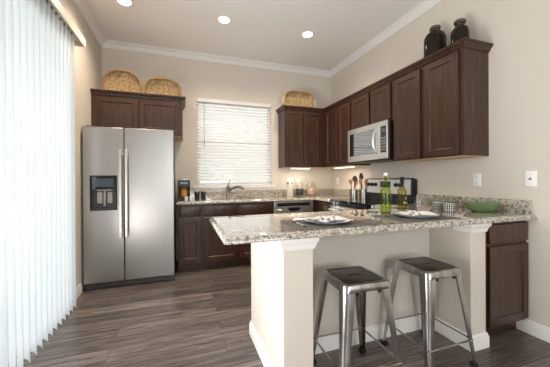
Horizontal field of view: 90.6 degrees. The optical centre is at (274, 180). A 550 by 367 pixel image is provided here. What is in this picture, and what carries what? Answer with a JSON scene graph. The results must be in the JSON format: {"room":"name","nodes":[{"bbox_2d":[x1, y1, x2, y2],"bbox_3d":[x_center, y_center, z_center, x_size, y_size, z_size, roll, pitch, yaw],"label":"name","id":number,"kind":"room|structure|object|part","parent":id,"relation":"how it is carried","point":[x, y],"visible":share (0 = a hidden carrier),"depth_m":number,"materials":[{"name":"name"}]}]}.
{"room":"kitchen","nodes":[
{"label":"kitchen","id":0,"kind":"room"},
{"bbox_2d":[20,0,101,290],"bbox_3d":[-1.221,-0.337,0.229,0.120,3.050,7.220,0,0,-19],"label":"wall","id":1,"kind":"structure","parent":0,"point":[88,59],"depth_m":2.90,"materials":[{"name":"beige paint"}]},
{"bbox_2d":[5,13,13,43],"bbox_3d":[-2.851,-1.631,0.981,2.455,0.150,4.700,0,0,-19],"label":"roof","id":2,"kind":"structure","parent":1,"relation":"attached to","point":[13,13],"depth_m":2.81,"materials":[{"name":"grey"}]},
{"bbox_2d":[0,0,85,366],"bbox_3d":[-1.473,-0.116,1.350,0.119,2.547,2.805,0,0,-19],"label":"vertical blind","id":3,"kind":"object","parent":1,"relation":"attached to","point":[38,199],"visible":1,"depth_m":1.83,"materials":[{"name":"beige plastic"}]},
{"bbox_2d":[76,283,81,298],"bbox_3d":[-1.981,1.132,2.697,0.014,0.103,0.340,0,0,-19],"label":"baseboard","id":4,"kind":"structure","parent":1,"relation":"attached to","point":[79,287],"depth_m":2.78,"materials":[{"name":"white paint"}]},
{"bbox_2d":[101,47,331,260],"bbox_3d":[-0.741,-0.353,4.269,3.632,3.050,0.120,0,0,-19],"label":"wall","id":5,"kind":"structure","parent":0,"point":[196,79],"depth_m":4.18,"materials":[{"name":"beige paint"}]},
{"bbox_2d":[90,88,185,140],"bbox_3d":[-1.742,-0.825,3.599,1.067,0.513,0.501,0,0,-19],"label":"upper cabinet","id":6,"kind":"object","parent":5,"relation":"attached to","point":[106,111],"depth_m":3.37,"materials":[{"name":"brown wood"}]},
{"bbox_3d":[-1.917,-0.804,3.308,0.463,0.400,0.020,0,0,-19],"label":"door","id":7,"kind":"part","parent":6,"relation":"part of","materials":[{"name":"brown wood"}]},
{"bbox_2d":[102,69,141,92],"bbox_3d":[-1.955,-1.210,3.497,0.448,0.381,0.162,0,0,-19],"label":"basket","id":8,"kind":"object","parent":6,"relation":"on","point":[114,79],"visible":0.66,"depth_m":3.50,"materials":[{"name":"brown wicker"}]},
{"bbox_3d":[-1.462,-0.807,3.462,0.467,0.400,0.020,0,0,-19],"label":"door","id":9,"kind":"part","parent":6,"relation":"part of","materials":[{"name":"brown wood"}]},
{"bbox_2d":[144,77,180,95],"bbox_3d":[-1.507,-1.191,3.666,0.467,0.337,0.152,0,0,-19],"label":"basket","id":10,"kind":"object","parent":6,"relation":"on","point":[155,85],"visible":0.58,"depth_m":3.67,"materials":[{"name":"brown wicker"}]},
{"bbox_2d":[196,99,269,185],"bbox_3d":[-0.643,-0.574,4.334,1.173,1.320,0.040,0,0,-19],"label":"window","id":11,"kind":"structure","parent":5,"relation":"in","point":[198,182],"depth_m":4.26,"materials":[{"name":"white paint"}]},
{"bbox_3d":[-0.642,-0.584,4.330,1.083,0.040,0.028,0,0,-19],"label":"meeting rail","id":12,"kind":"part","parent":11,"relation":"part of","materials":[{"name":"white paint"}]},
{"bbox_2d":[197,98,270,185],"bbox_3d":[-0.618,-0.576,4.259,1.167,1.317,0.077,0,0,-19],"label":"window blind","id":13,"kind":"object","parent":11,"relation":"attached to","point":[203,158],"visible":0.93,"depth_m":4.25,"materials":[{"name":"white paint"}]},
{"bbox_3d":[-0.619,0.073,4.276,1.157,0.020,0.046,0,0,-19],"label":"rail","id":14,"kind":"part","parent":13,"relation":"part of","materials":[{"name":"white paint"}]},
{"bbox_3d":[-0.615,-0.559,4.247,0.003,1.260,0.003,0,0,-19],"label":"ladder cord","id":15,"kind":"part","parent":13,"relation":"part of","materials":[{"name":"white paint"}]},
{"bbox_3d":[-0.267,-0.561,4.366,0.003,1.260,0.003,0,0,-19],"label":"ladder cord","id":16,"kind":"part","parent":13,"relation":"part of","materials":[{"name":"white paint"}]},
{"bbox_3d":[-0.106,-0.685,4.402,0.017,1.015,0.017,0,0,-41],"label":"lift cord","id":17,"kind":"part","parent":13,"relation":"part of","materials":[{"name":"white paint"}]},
{"bbox_2d":[193,185,274,190],"bbox_3d":[-0.617,0.121,4.267,1.280,0.070,0.105,0,0,-19],"label":"trim","id":18,"kind":"structure","parent":5,"relation":"attached to","point":[254,187],"depth_m":4.19,"materials":[{"name":"white paint"}]},
{"bbox_2d":[177,189,358,197],"bbox_3d":[-0.043,0.207,3.889,2.561,0.103,1.049,0,0,-19],"label":"backsplash","id":19,"kind":"structure","parent":5,"relation":"attached to","point":[343,192],"depth_m":4.35,"materials":[{"name":"stone"}]},
{"bbox_2d":[278,110,324,167],"bbox_3d":[0.434,-0.660,4.436,0.696,0.912,0.318,0,0,-19],"label":"upper cabinet","id":20,"kind":"object","parent":5,"relation":"attached to","point":[301,134],"visible":0.98,"depth_m":4.29,"materials":[{"name":"brown wood"}]},
{"bbox_3d":[0.306,-0.648,4.236,0.294,0.860,0.020,0,0,-19],"label":"door","id":21,"kind":"part","parent":20,"relation":"part of","materials":[{"name":"brown wood"}]},
{"bbox_2d":[282,90,314,106],"bbox_3d":[0.376,-1.257,4.380,0.569,0.324,0.140,0,0,-19],"label":"basket","id":22,"kind":"object","parent":20,"relation":"on","point":[292,97],"visible":0.7,"depth_m":4.40,"materials":[{"name":"brown wicker"}]},
{"bbox_3d":[0.592,-0.650,4.333,0.294,0.860,0.020,0,0,-19],"label":"door","id":23,"kind":"part","parent":20,"relation":"part of","materials":[{"name":"brown wood"}]},
{"bbox_2d":[86,0,423,70],"bbox_3d":[0.470,-1.924,0.865,3.752,0.100,7.340,0,0,-19],"label":"ceiling","id":24,"kind":"structure","parent":0,"point":[258,30],"depth_m":3.29,"materials":[{"name":"white paint"}]},
{"bbox_2d":[115,0,133,6],"bbox_3d":[-1.573,-1.866,2.842,0.176,0.006,0.176,0,0,-19],"label":"recessed light","id":25,"kind":"object","parent":24,"relation":"in","point":[126,3],"visible":1,"depth_m":2.87,"materials":[{"name":"white paint"}]},
{"bbox_2d":[216,15,231,23],"bbox_3d":[-0.596,-1.873,3.175,0.176,0.006,0.176,0,0,-19],"label":"recessed light","id":26,"kind":"object","parent":24,"relation":"in","point":[223,19],"visible":1,"depth_m":3.17,"materials":[{"name":"white paint"}]},
{"bbox_2d":[301,31,314,37],"bbox_3d":[0.421,-1.879,3.510,0.176,0.006,0.176,0,0,-19],"label":"recessed light","id":27,"kind":"object","parent":24,"relation":"in","point":[306,34],"visible":1,"depth_m":3.50,"materials":[{"name":"white paint"}]},
{"bbox_2d":[8,261,549,366],"bbox_3d":[0.487,1.206,0.876,3.752,0.060,7.340,0,0,-19],"label":"floor","id":28,"kind":"structure","parent":0,"point":[200,318],"depth_m":2.02,"materials":[{"name":"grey wood"}]},
{"bbox_2d":[82,125,175,290],"bbox_3d":[-1.724,0.294,3.378,0.905,1.772,0.873,0,0,-19],"label":"refrigerator","id":29,"kind":"object","parent":28,"relation":"on","point":[129,207],"visible":1,"depth_m":3.02,"materials":[{"name":"grey metal"}]},
{"bbox_3d":[-1.861,0.266,2.972,0.386,1.688,0.068,0,0,-19],"label":"freezer door","id":30,"kind":"part","parent":29,"relation":"part of","materials":[{"name":"silver metal"}]},
{"bbox_3d":[-1.855,0.029,2.948,0.232,0.137,0.022,0,0,-19],"label":"control panel","id":31,"kind":"part","parent":29,"relation":"part of","materials":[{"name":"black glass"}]},
{"bbox_3d":[-1.681,0.146,2.966,0.026,0.959,0.064,0,0,-19],"label":"handle","id":32,"kind":"part","parent":29,"relation":"part of","materials":[{"name":"silver metal"}]},
{"bbox_3d":[-1.628,0.145,2.984,0.026,0.959,0.064,0,0,-19],"label":"handle","id":33,"kind":"part","parent":29,"relation":"part of","materials":[{"name":"silver metal"}]},
{"bbox_3d":[-1.430,0.263,3.119,0.514,1.688,0.068,0,0,-19],"label":"fridge door","id":34,"kind":"part","parent":29,"relation":"part of","materials":[{"name":"silver metal"}]},
{"bbox_2d":[177,204,202,271],"bbox_3d":[-1.172,0.740,3.738,0.304,0.871,0.609,0,0,-19],"label":"base cabinet","id":35,"kind":"object","parent":28,"relation":"on","point":[189,216],"visible":0.95,"depth_m":3.46,"materials":[{"name":"brown wood"}]},
{"bbox_3d":[-1.080,0.395,3.458,0.269,0.133,0.020,0,0,-19],"label":"drawer","id":36,"kind":"part","parent":35,"relation":"part of","materials":[{"name":"brown wood"}]},
{"bbox_3d":[-1.078,0.766,3.459,0.269,0.570,0.020,0,0,-19],"label":"door","id":37,"kind":"part","parent":35,"relation":"part of","materials":[{"name":"brown wood"}]},
{"bbox_2d":[202,202,272,268],"bbox_3d":[-0.572,0.736,3.942,0.962,0.871,0.609,0,0,-19],"label":"base cabinet","id":38,"kind":"object","parent":28,"relation":"on","point":[216,254],"visible":0.62,"depth_m":3.61,"materials":[{"name":"brown wood"}]},
{"bbox_3d":[-0.715,0.392,3.582,0.430,0.133,0.020,0,0,-19],"label":"drawer","id":39,"kind":"part","parent":38,"relation":"part of","materials":[{"name":"brown wood"}]},
{"bbox_3d":[-0.713,0.764,3.583,0.430,0.570,0.020,0,0,-19],"label":"door","id":40,"kind":"part","parent":38,"relation":"part of","materials":[{"name":"brown wood"}]},
{"bbox_3d":[-0.577,0.400,3.950,0.962,0.199,0.589,0,0,-19],"label":"frame","id":41,"kind":"part","parent":38,"relation":"part of","materials":[{"name":"brown wood"}]},
{"bbox_3d":[-0.255,0.761,3.739,0.454,0.570,0.020,0,0,-19],"label":"door","id":42,"kind":"part","parent":38,"relation":"part of","materials":[{"name":"brown wood"}]},
{"bbox_3d":[-0.257,0.389,3.738,0.454,0.133,0.020,0,0,-19],"label":"drawer","id":43,"kind":"part","parent":38,"relation":"part of","materials":[{"name":"brown wood"}]},
{"bbox_2d":[273,200,312,213],"bbox_3d":[0.184,0.732,4.170,0.609,0.870,0.626,0,0,-19],"label":"dishwasher","id":44,"kind":"object","parent":28,"relation":"on","point":[279,207],"visible":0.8,"depth_m":3.89,"materials":[{"name":"grey metal"}]},
{"bbox_3d":[0.272,0.732,3.913,0.601,0.640,0.030,0,0,-19],"label":"door","id":45,"kind":"part","parent":44,"relation":"part of","materials":[{"name":"silver metal"}]},
{"bbox_3d":[0.270,0.353,3.912,0.601,0.108,0.030,0,0,-19],"label":"control panel","id":46,"kind":"part","parent":44,"relation":"part of","materials":[{"name":"silver metal"}]},
{"bbox_2d":[313,200,329,211],"bbox_3d":[0.853,0.727,4.200,0.669,0.871,1.040,0,0,-19],"label":"base cabinet","id":47,"kind":"object","parent":28,"relation":"on","point":[318,206],"visible":0.17,"depth_m":3.92,"materials":[{"name":"brown wood"}]},
{"bbox_2d":[176,189,358,204],"bbox_3d":[-0.047,0.226,3.888,2.569,0.141,1.049,0,0,-19],"label":"countertop","id":48,"kind":"structure","parent":47,"relation":"on","point":[236,196],"depth_m":4.13,"materials":[{"name":"stone"}]},
{"bbox_2d":[178,179,189,199],"bbox_3d":[-1.266,0.123,3.782,0.160,0.285,0.204,0,0,-19],"label":"coffee maker","id":49,"kind":"object","parent":48,"relation":"on","point":[183,184],"visible":0.89,"depth_m":3.71,"materials":[{"name":"black plastic"}]},
{"bbox_2d":[195,191,199,198],"bbox_3d":[-1.108,0.208,3.880,0.064,0.112,0.064,0,0,-19],"label":"canister","id":50,"kind":"object","parent":48,"relation":"on","point":[197,193],"visible":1,"depth_m":3.86,"materials":[{"name":"black plastic"}]},
{"bbox_2d":[201,191,205,198],"bbox_3d":[-1.031,0.208,3.917,0.064,0.112,0.064,0,0,-19],"label":"canister","id":51,"kind":"object","parent":48,"relation":"on","point":[203,193],"visible":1,"depth_m":3.90,"materials":[{"name":"black plastic"}]},
{"bbox_2d":[226,180,243,197],"bbox_3d":[-0.598,0.126,4.091,0.298,0.269,0.067,0,0,15],"label":"faucet","id":52,"kind":"object","parent":48,"relation":"on","point":[229,190],"visible":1,"depth_m":4.09,"materials":[{"name":"silver metal"}]},
{"bbox_3d":[-0.585,0.137,4.080,0.268,0.113,0.040,0,0,15],"label":"spout","id":53,"kind":"part","parent":52,"relation":"part of","materials":[{"name":"silver metal"}]},
{"bbox_2d":[287,182,292,195],"bbox_3d":[0.237,0.143,4.386,0.096,0.225,0.096,0,0,-19],"label":"jar","id":54,"kind":"object","parent":48,"relation":"on","point":[289,184],"visible":0.93,"depth_m":4.34,"materials":[{"name":"beige"}]},
{"bbox_2d":[296,188,303,194],"bbox_3d":[0.404,0.121,4.448,0.132,0.265,0.132,0,0,-19],"label":"jar","id":55,"kind":"object","parent":48,"relation":"on","point":[299,191],"visible":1,"depth_m":4.40,"materials":[{"name":"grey glass"}]},
{"bbox_2d":[306,187,315,194],"bbox_3d":[0.600,0.123,4.493,0.170,0.260,0.170,0,0,-19],"label":"jar","id":56,"kind":"object","parent":48,"relation":"on","point":[309,191],"visible":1,"depth_m":4.43,"materials":[{"name":"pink glass"}]},
{"bbox_2d":[349,189,357,197],"bbox_3d":[1.109,0.188,3.837,0.112,0.128,0.112,0,0,-19],"label":"utensil crock","id":57,"kind":"object","parent":48,"relation":"on","point":[353,193],"visible":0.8,"depth_m":3.79,"materials":[{"name":"silver metal"}]},
{"bbox_2d":[352,176,356,188],"bbox_3d":[1.124,0.087,3.826,0.070,0.302,0.031,0,0,26],"label":"wooden spoon","id":58,"kind":"object","parent":57,"relation":"in","point":[354,178],"visible":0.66,"depth_m":3.82,"materials":[{"name":"brown wood"}]},
{"bbox_2d":[359,189,365,197],"bbox_3d":[1.243,0.187,3.832,0.112,0.128,0.112,0,0,-19],"label":"utensil crock","id":59,"kind":"object","parent":48,"relation":"on","point":[362,192],"visible":0.7,"depth_m":3.78,"materials":[{"name":"silver metal"}]},
{"bbox_3d":[0.704,0.384,3.811,0.020,0.133,0.360,0,0,-19],"label":"drawer","id":60,"kind":"part","parent":47,"relation":"part of","materials":[{"name":"brown wood"}]},
{"bbox_2d":[313,266,401,366],"bbox_3d":[0.472,0.868,1.625,0.406,0.612,0.406,0,0,-17],"label":"bar stool","id":61,"kind":"object","parent":28,"relation":"on","point":[352,283],"visible":0.95,"depth_m":1.51,"materials":[{"name":"grey metal"}]},
{"bbox_3d":[0.281,0.862,1.727,0.119,0.582,0.093,0,0,28],"label":"leg","id":62,"kind":"part","parent":61,"relation":"part of","materials":[{"name":"grey metal"}]},
{"bbox_3d":[0.370,0.862,1.434,0.093,0.582,0.119,0,0,28],"label":"leg","id":63,"kind":"part","parent":61,"relation":"part of","materials":[{"name":"grey metal"}]},
{"bbox_3d":[0.470,0.569,1.624,0.248,0.009,0.248,0,0,-17],"label":"seat","id":64,"kind":"part","parent":61,"relation":"part of","materials":[{"name":"grey metal"}]},
{"bbox_3d":[0.574,0.860,1.816,0.093,0.582,0.119,0,0,28],"label":"leg","id":65,"kind":"part","parent":61,"relation":"part of","materials":[{"name":"grey metal"}]},
{"bbox_3d":[0.663,0.860,1.523,0.119,0.582,0.093,0,0,28],"label":"leg","id":66,"kind":"part","parent":61,"relation":"part of","materials":[{"name":"grey metal"}]},
{"bbox_2d":[328,178,416,210],"bbox_3d":[1.134,0.556,3.309,0.704,1.157,0.801,0,0,-19],"label":"range","id":67,"kind":"object","parent":28,"relation":"on","point":[379,191],"visible":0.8,"depth_m":3.28,"materials":[{"name":"grey metal"}]},
{"bbox_3d":[0.866,0.620,3.236,0.035,0.592,0.758,0,0,-19],"label":"oven door","id":68,"kind":"part","parent":67,"relation":"part of","materials":[{"name":"silver metal"}]},
{"bbox_2d":[329,198,408,205],"bbox_3d":[1.112,0.257,3.320,0.573,0.023,0.766,0,0,-19],"label":"cooktop","id":69,"kind":"object","parent":67,"relation":"in","point":[349,201],"depth_m":3.21,"materials":[{"name":"black glass"}]},
{"bbox_3d":[1.395,0.077,3.394,0.016,0.172,0.748,0,0,-19],"label":"control panel","id":70,"kind":"part","parent":67,"relation":"part of","materials":[{"name":"silver metal"}]},
{"bbox_2d":[381,256,478,366],"bbox_3d":[1.016,0.864,1.826,0.406,0.612,0.406,0,0,-19],"label":"bar stool","id":71,"kind":"object","parent":28,"relation":"on","point":[429,270],"visible":0.96,"depth_m":1.70,"materials":[{"name":"grey metal"}]},
{"bbox_3d":[0.822,0.858,1.922,0.119,0.582,0.093,0,0,26],"label":"leg","id":72,"kind":"part","parent":71,"relation":"part of","materials":[{"name":"grey metal"}]},
{"bbox_3d":[1.112,0.856,2.020,0.093,0.582,0.119,0,0,26],"label":"leg","id":73,"kind":"part","parent":71,"relation":"part of","materials":[{"name":"grey metal"}]},
{"bbox_3d":[1.015,0.566,1.825,0.248,0.009,0.248,0,0,-19],"label":"seat","id":74,"kind":"part","parent":71,"relation":"part of","materials":[{"name":"grey metal"}]},
{"bbox_3d":[0.921,0.858,1.632,0.093,0.582,0.119,0,0,26],"label":"leg","id":75,"kind":"part","parent":71,"relation":"part of","materials":[{"name":"grey metal"}]},
{"bbox_3d":[1.210,0.856,1.731,0.119,0.582,0.093,0,0,26],"label":"leg","id":76,"kind":"part","parent":71,"relation":"part of","materials":[{"name":"grey metal"}]},
{"bbox_2d":[485,220,527,334],"bbox_3d":[1.606,0.730,2.281,0.474,0.871,0.618,0,0,-19],"label":"base cabinet","id":77,"kind":"object","parent":28,"relation":"on","point":[506,246],"visible":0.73,"depth_m":2.00,"materials":[{"name":"brown wood"}]},
{"bbox_3d":[1.720,0.386,2.004,0.420,0.136,0.020,0,0,-19],"label":"drawer","id":78,"kind":"part","parent":77,"relation":"part of","materials":[{"name":"brown wood"}]},
{"bbox_2d":[251,226,485,366],"bbox_3d":[0.649,0.736,1.993,1.519,0.871,0.702,0,0,-19],"label":"wall","id":79,"kind":"structure","parent":0,"point":[284,308],"depth_m":1.89,"materials":[{"name":"beige paint"}]},
{"bbox_2d":[271,238,318,251],"bbox_3d":[0.099,0.337,1.514,0.223,0.063,0.199,0,0,-19],"label":"trim","id":80,"kind":"structure","parent":79,"relation":"attached to","point":[309,243],"depth_m":1.43,"materials":[{"name":"white paint"}]},
{"bbox_2d":[249,315,488,366],"bbox_3d":[0.651,1.120,1.994,1.547,0.103,0.730,0,0,-19],"label":"baseboard","id":81,"kind":"structure","parent":79,"relation":"attached to","point":[481,341],"depth_m":1.94,"materials":[{"name":"white paint"}]},
{"bbox_2d":[209,194,537,244],"bbox_3d":[0.679,0.228,2.157,2.309,0.141,1.084,0,0,-19],"label":"countertop","id":82,"kind":"structure","parent":79,"relation":"on","point":[243,229],"depth_m":1.81,"materials":[{"name":"stone"}]},
{"bbox_2d":[280,217,376,229],"bbox_3d":[0.317,0.262,1.682,0.490,0.003,0.330,0,0,-19],"label":"placemat","id":83,"kind":"object","parent":82,"relation":"on","point":[310,225],"visible":0.59,"depth_m":1.60,"materials":[{"name":"grey fabric"}]},
{"bbox_2d":[303,216,351,224],"bbox_3d":[0.321,0.250,1.686,0.298,0.021,0.298,0,0,-19],"label":"dinner plate","id":84,"kind":"object","parent":83,"relation":"on","point":[334,222],"visible":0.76,"depth_m":1.65,"materials":[{"name":"white ceramic"}]},
{"bbox_2d":[306,215,347,222],"bbox_3d":[0.321,0.230,1.685,0.231,0.025,0.180,0,0,-33],"label":"napkin","id":85,"kind":"object","parent":84,"relation":"on","point":[329,218],"visible":1,"depth_m":1.66,"materials":[{"name":"fabric"}]},
{"bbox_2d":[400,177,406,204],"bbox_3d":[1.101,0.114,2.355,0.077,0.286,0.078,0,0,-19],"label":"bottle","id":86,"kind":"object","parent":82,"relation":"on","point":[401,178],"visible":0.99,"depth_m":2.32,"materials":[{"name":"green glass"}]},
{"bbox_2d":[371,214,459,221],"bbox_3d":[0.982,0.258,1.916,0.480,0.003,0.325,0,0,-19],"label":"placemat","id":87,"kind":"object","parent":82,"relation":"on","point":[391,216],"visible":0.59,"depth_m":1.83,"materials":[{"name":"grey fabric"}]},
{"bbox_2d":[393,211,439,217],"bbox_3d":[0.991,0.245,1.919,0.298,0.021,0.298,0,0,-19],"label":"dinner plate","id":88,"kind":"object","parent":87,"relation":"on","point":[400,214],"visible":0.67,"depth_m":1.85,"materials":[{"name":"white ceramic"}]},
{"bbox_2d":[395,210,436,215],"bbox_3d":[0.991,0.225,1.919,0.232,0.026,0.181,0,0,-13],"label":"napkin","id":89,"kind":"object","parent":88,"relation":"on","point":[411,213],"visible":1,"depth_m":1.89,"materials":[{"name":"fabric"}]},
{"bbox_2d":[432,202,442,210],"bbox_3d":[1.384,0.221,2.315,0.080,0.070,0.080,0,0,-19],"label":"patterned cup","id":90,"kind":"object","parent":82,"relation":"on","point":[437,206],"visible":1,"depth_m":2.29,"materials":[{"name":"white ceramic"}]},
{"bbox_2d":[428,200,455,208],"bbox_3d":[1.526,0.223,2.490,0.224,0.062,0.224,0,0,-19],"label":"bowl","id":91,"kind":"object","parent":82,"relation":"on","point":[430,201],"visible":0.25,"depth_m":2.51,"materials":[{"name":"green ceramic"}]},
{"bbox_2d":[443,203,454,212],"bbox_3d":[1.402,0.220,2.191,0.082,0.072,0.082,0,0,-19],"label":"patterned cup","id":92,"kind":"object","parent":82,"relation":"on","point":[448,207],"visible":0.98,"depth_m":2.16,"materials":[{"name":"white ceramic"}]},
{"bbox_2d":[463,201,500,211],"bbox_3d":[1.682,0.218,2.216,0.251,0.072,0.240,0,0,-19],"label":"bowl","id":93,"kind":"object","parent":82,"relation":"on","point":[473,206],"visible":0.98,"depth_m":2.15,"materials":[{"name":"green ceramic"}]},
{"bbox_2d":[387,268,393,282],"bbox_3d":[0.876,0.720,2.048,0.072,0.116,0.010,0,0,-19],"label":"wall outlet","id":94,"kind":"object","parent":79,"relation":"attached to","point":[389,270],"visible":0.69,"depth_m":2.04,"materials":[{"name":"white plastic"}]},
{"bbox_2d":[453,223,491,232],"bbox_3d":[1.393,0.328,1.930,0.194,0.063,0.145,0,0,-19],"label":"trim","id":95,"kind":"structure","parent":79,"relation":"attached to","point":[476,228],"depth_m":1.87,"materials":[{"name":"white paint"}]},
{"bbox_2d":[331,0,549,327],"bbox_3d":[2.198,-0.360,1.456,0.120,3.050,7.340,0,0,-19],"label":"wall","id":96,"kind":"structure","parent":0,"point":[518,30],"depth_m":2.23,"materials":[{"name":"beige paint"}]},
{"bbox_2d":[73,0,442,76],"bbox_3d":[0.490,-1.834,0.809,3.512,0.078,7.220,0,0,-19],"label":"trim","id":97,"kind":"structure","parent":96,"relation":"attached to","point":[423,7],"depth_m":3.81,"materials":[{"name":"white paint"}]},
{"bbox_2d":[324,107,340,167],"bbox_3d":[0.956,-0.662,4.415,0.318,0.912,0.695,0,0,-19],"label":"upper cabinet","id":98,"kind":"object","parent":96,"relation":"attached to","point":[331,117],"visible":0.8,"depth_m":4.20,"materials":[{"name":"brown wood"}]},
{"bbox_3d":[0.870,-0.651,4.206,0.020,0.860,0.315,0,0,-19],"label":"door","id":99,"kind":"part","parent":98,"relation":"part of","materials":[{"name":"brown wood"}]},
{"bbox_2d":[338,100,369,166],"bbox_3d":[1.125,-0.662,3.919,0.318,0.912,0.352,0,0,-19],"label":"upper cabinet","id":100,"kind":"object","parent":96,"relation":"attached to","point":[344,110],"visible":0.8,"depth_m":3.86,"materials":[{"name":"brown wood"}]},
{"bbox_2d":[333,166,355,168],"bbox_3d":[1.020,-0.194,4.023,0.080,0.022,0.480,0,0,-19],"label":"light","id":101,"kind":"object","parent":100,"relation":"attached to","point":[341,166],"visible":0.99,"depth_m":3.94,"materials":[{"name":"white plastic"}]},
{"bbox_3d":[0.985,-0.651,3.868,0.020,0.860,0.290,0,0,-19],"label":"door","id":102,"kind":"part","parent":100,"relation":"part of","materials":[{"name":"brown wood"}]},
{"bbox_2d":[352,81,392,129],"bbox_3d":[1.304,-0.893,3.389,0.318,0.448,0.763,0,0,-19],"label":"upper cabinet","id":103,"kind":"object","parent":96,"relation":"attached to","point":[375,106],"visible":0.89,"depth_m":3.26,"materials":[{"name":"brown wood"}]},
{"bbox_3d":[1.103,-0.883,3.517,0.020,0.394,0.350,0,0,-19],"label":"door","id":104,"kind":"part","parent":103,"relation":"part of","materials":[{"name":"brown wood"}]},
{"bbox_2d":[348,119,394,163],"bbox_3d":[1.249,-0.446,3.372,0.436,0.439,0.756,0,0,-19],"label":"microwave","id":105,"kind":"object","parent":103,"relation":"attached to","point":[372,143],"visible":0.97,"depth_m":3.22,"materials":[{"name":"silver plastic"}]},
{"bbox_3d":[1.096,-0.453,3.390,0.030,0.423,0.623,0,0,-19],"label":"door","id":106,"kind":"part","parent":105,"relation":"part of","materials":[{"name":"silver metal"}]},
{"bbox_3d":[1.141,-0.455,3.118,0.069,0.298,0.022,0,0,-19],"label":"handle","id":107,"kind":"part","parent":105,"relation":"part of","materials":[{"name":"silver metal"}]},
{"bbox_3d":[1.217,-0.458,3.036,0.025,0.292,0.095,0,0,-19],"label":"control panel","id":108,"kind":"part","parent":105,"relation":"part of","materials":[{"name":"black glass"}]},
{"bbox_3d":[1.218,-0.453,3.031,0.030,0.423,0.130,0,0,-19],"label":"control frame","id":109,"kind":"part","parent":105,"relation":"part of","materials":[{"name":"silver metal"}]},
{"bbox_3d":[1.226,-0.883,3.157,0.020,0.394,0.320,0,0,-19],"label":"door","id":110,"kind":"part","parent":103,"relation":"part of","materials":[{"name":"brown wood"}]},
{"bbox_2d":[393,67,440,161],"bbox_3d":[1.492,-0.660,2.841,0.318,0.912,0.395,0,0,-19],"label":"upper cabinet","id":111,"kind":"object","parent":96,"relation":"attached to","point":[408,101],"visible":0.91,"depth_m":2.77,"materials":[{"name":"brown wood"}]},
{"bbox_3d":[1.352,-0.649,2.790,0.020,0.860,0.337,0,0,-19],"label":"door","id":112,"kind":"part","parent":111,"relation":"part of","materials":[{"name":"brown wood"}]},
{"bbox_2d":[423,48,488,159],"bbox_3d":[1.619,-0.659,2.468,0.318,0.912,0.392,0,0,-19],"label":"upper cabinet","id":113,"kind":"object","parent":96,"relation":"attached to","point":[456,84],"visible":1,"depth_m":2.31,"materials":[{"name":"brown wood"}]},
{"bbox_2d":[276,37,493,113],"bbox_3d":[0.911,-1.121,3.368,0.735,0.060,2.753,0,0,-26],"label":"trim","id":114,"kind":"structure","parent":113,"relation":"attached to","point":[465,42],"depth_m":2.73,"materials":[{"name":"brown wood"}]},
{"bbox_2d":[424,24,446,56],"bbox_3d":[1.557,-1.304,2.646,0.196,0.375,0.196,0,0,-19],"label":"jug","id":115,"kind":"object","parent":113,"relation":"on","point":[436,39],"visible":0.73,"depth_m":2.57,"materials":[{"name":"black ceramic"}]},
{"bbox_3d":[1.478,-0.648,2.422,0.020,0.860,0.335,0,0,-19],"label":"door","id":116,"kind":"part","parent":113,"relation":"part of","materials":[{"name":"brown wood"}]},
{"bbox_2d":[450,18,469,43],"bbox_3d":[1.638,-1.265,2.410,0.140,0.298,0.140,0,0,-19],"label":"jug","id":117,"kind":"object","parent":113,"relation":"on","point":[461,30],"visible":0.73,"depth_m":2.36,"materials":[{"name":"black ceramic"}]},
{"bbox_2d":[417,194,531,213],"bbox_3d":[1.757,0.202,2.542,0.020,0.103,1.050,0,0,-19],"label":"backsplash","id":118,"kind":"structure","parent":96,"relation":"attached to","point":[507,205],"depth_m":2.31,"materials":[{"name":"stone"}]},
{"bbox_2d":[473,173,480,186],"bbox_3d":[1.801,-0.002,2.428,0.010,0.116,0.072,0,0,-19],"label":"wall outlet","id":119,"kind":"object","parent":96,"relation":"attached to","point":[476,177],"visible":1,"depth_m":2.42,"materials":[{"name":"white plastic"}]},
{"bbox_2d":[525,171,536,186],"bbox_3d":[1.927,-0.011,2.053,0.012,0.122,0.076,0,0,-19],"label":"wall jack","id":120,"kind":"object","parent":96,"relation":"attached to","point":[530,176],"visible":1,"depth_m":2.05,"materials":[{"name":"white plastic"}]},
{"bbox_2d":[516,319,549,342],"bbox_3d":[2.615,1.116,0.053,0.014,0.103,4.412,0,0,-19],"label":"baseboard","id":121,"kind":"structure","parent":96,"relation":"attached to","point":[542,332],"depth_m":2.03,"materials":[{"name":"white paint"}]},
{"label":"outside","id":122,"kind":"structure","parent":0,"visible":0},
{"bbox_2d":[7,234,22,272],"bbox_3d":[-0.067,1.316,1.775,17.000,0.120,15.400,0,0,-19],"label":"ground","id":123,"kind":"structure","parent":122,"point":[22,234],"depth_m":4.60,"materials":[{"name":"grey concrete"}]},
{"bbox_2d":[6,104,266,233],"bbox_3d":[-2.178,-1.583,7.918,15.000,5.700,0.400,0,0,-19],"label":"wall","id":124,"kind":"structure","parent":123,"relation":"on","point":[199,104],"depth_m":8.00,"materials":[{"name":"grey paint"}]}
]}

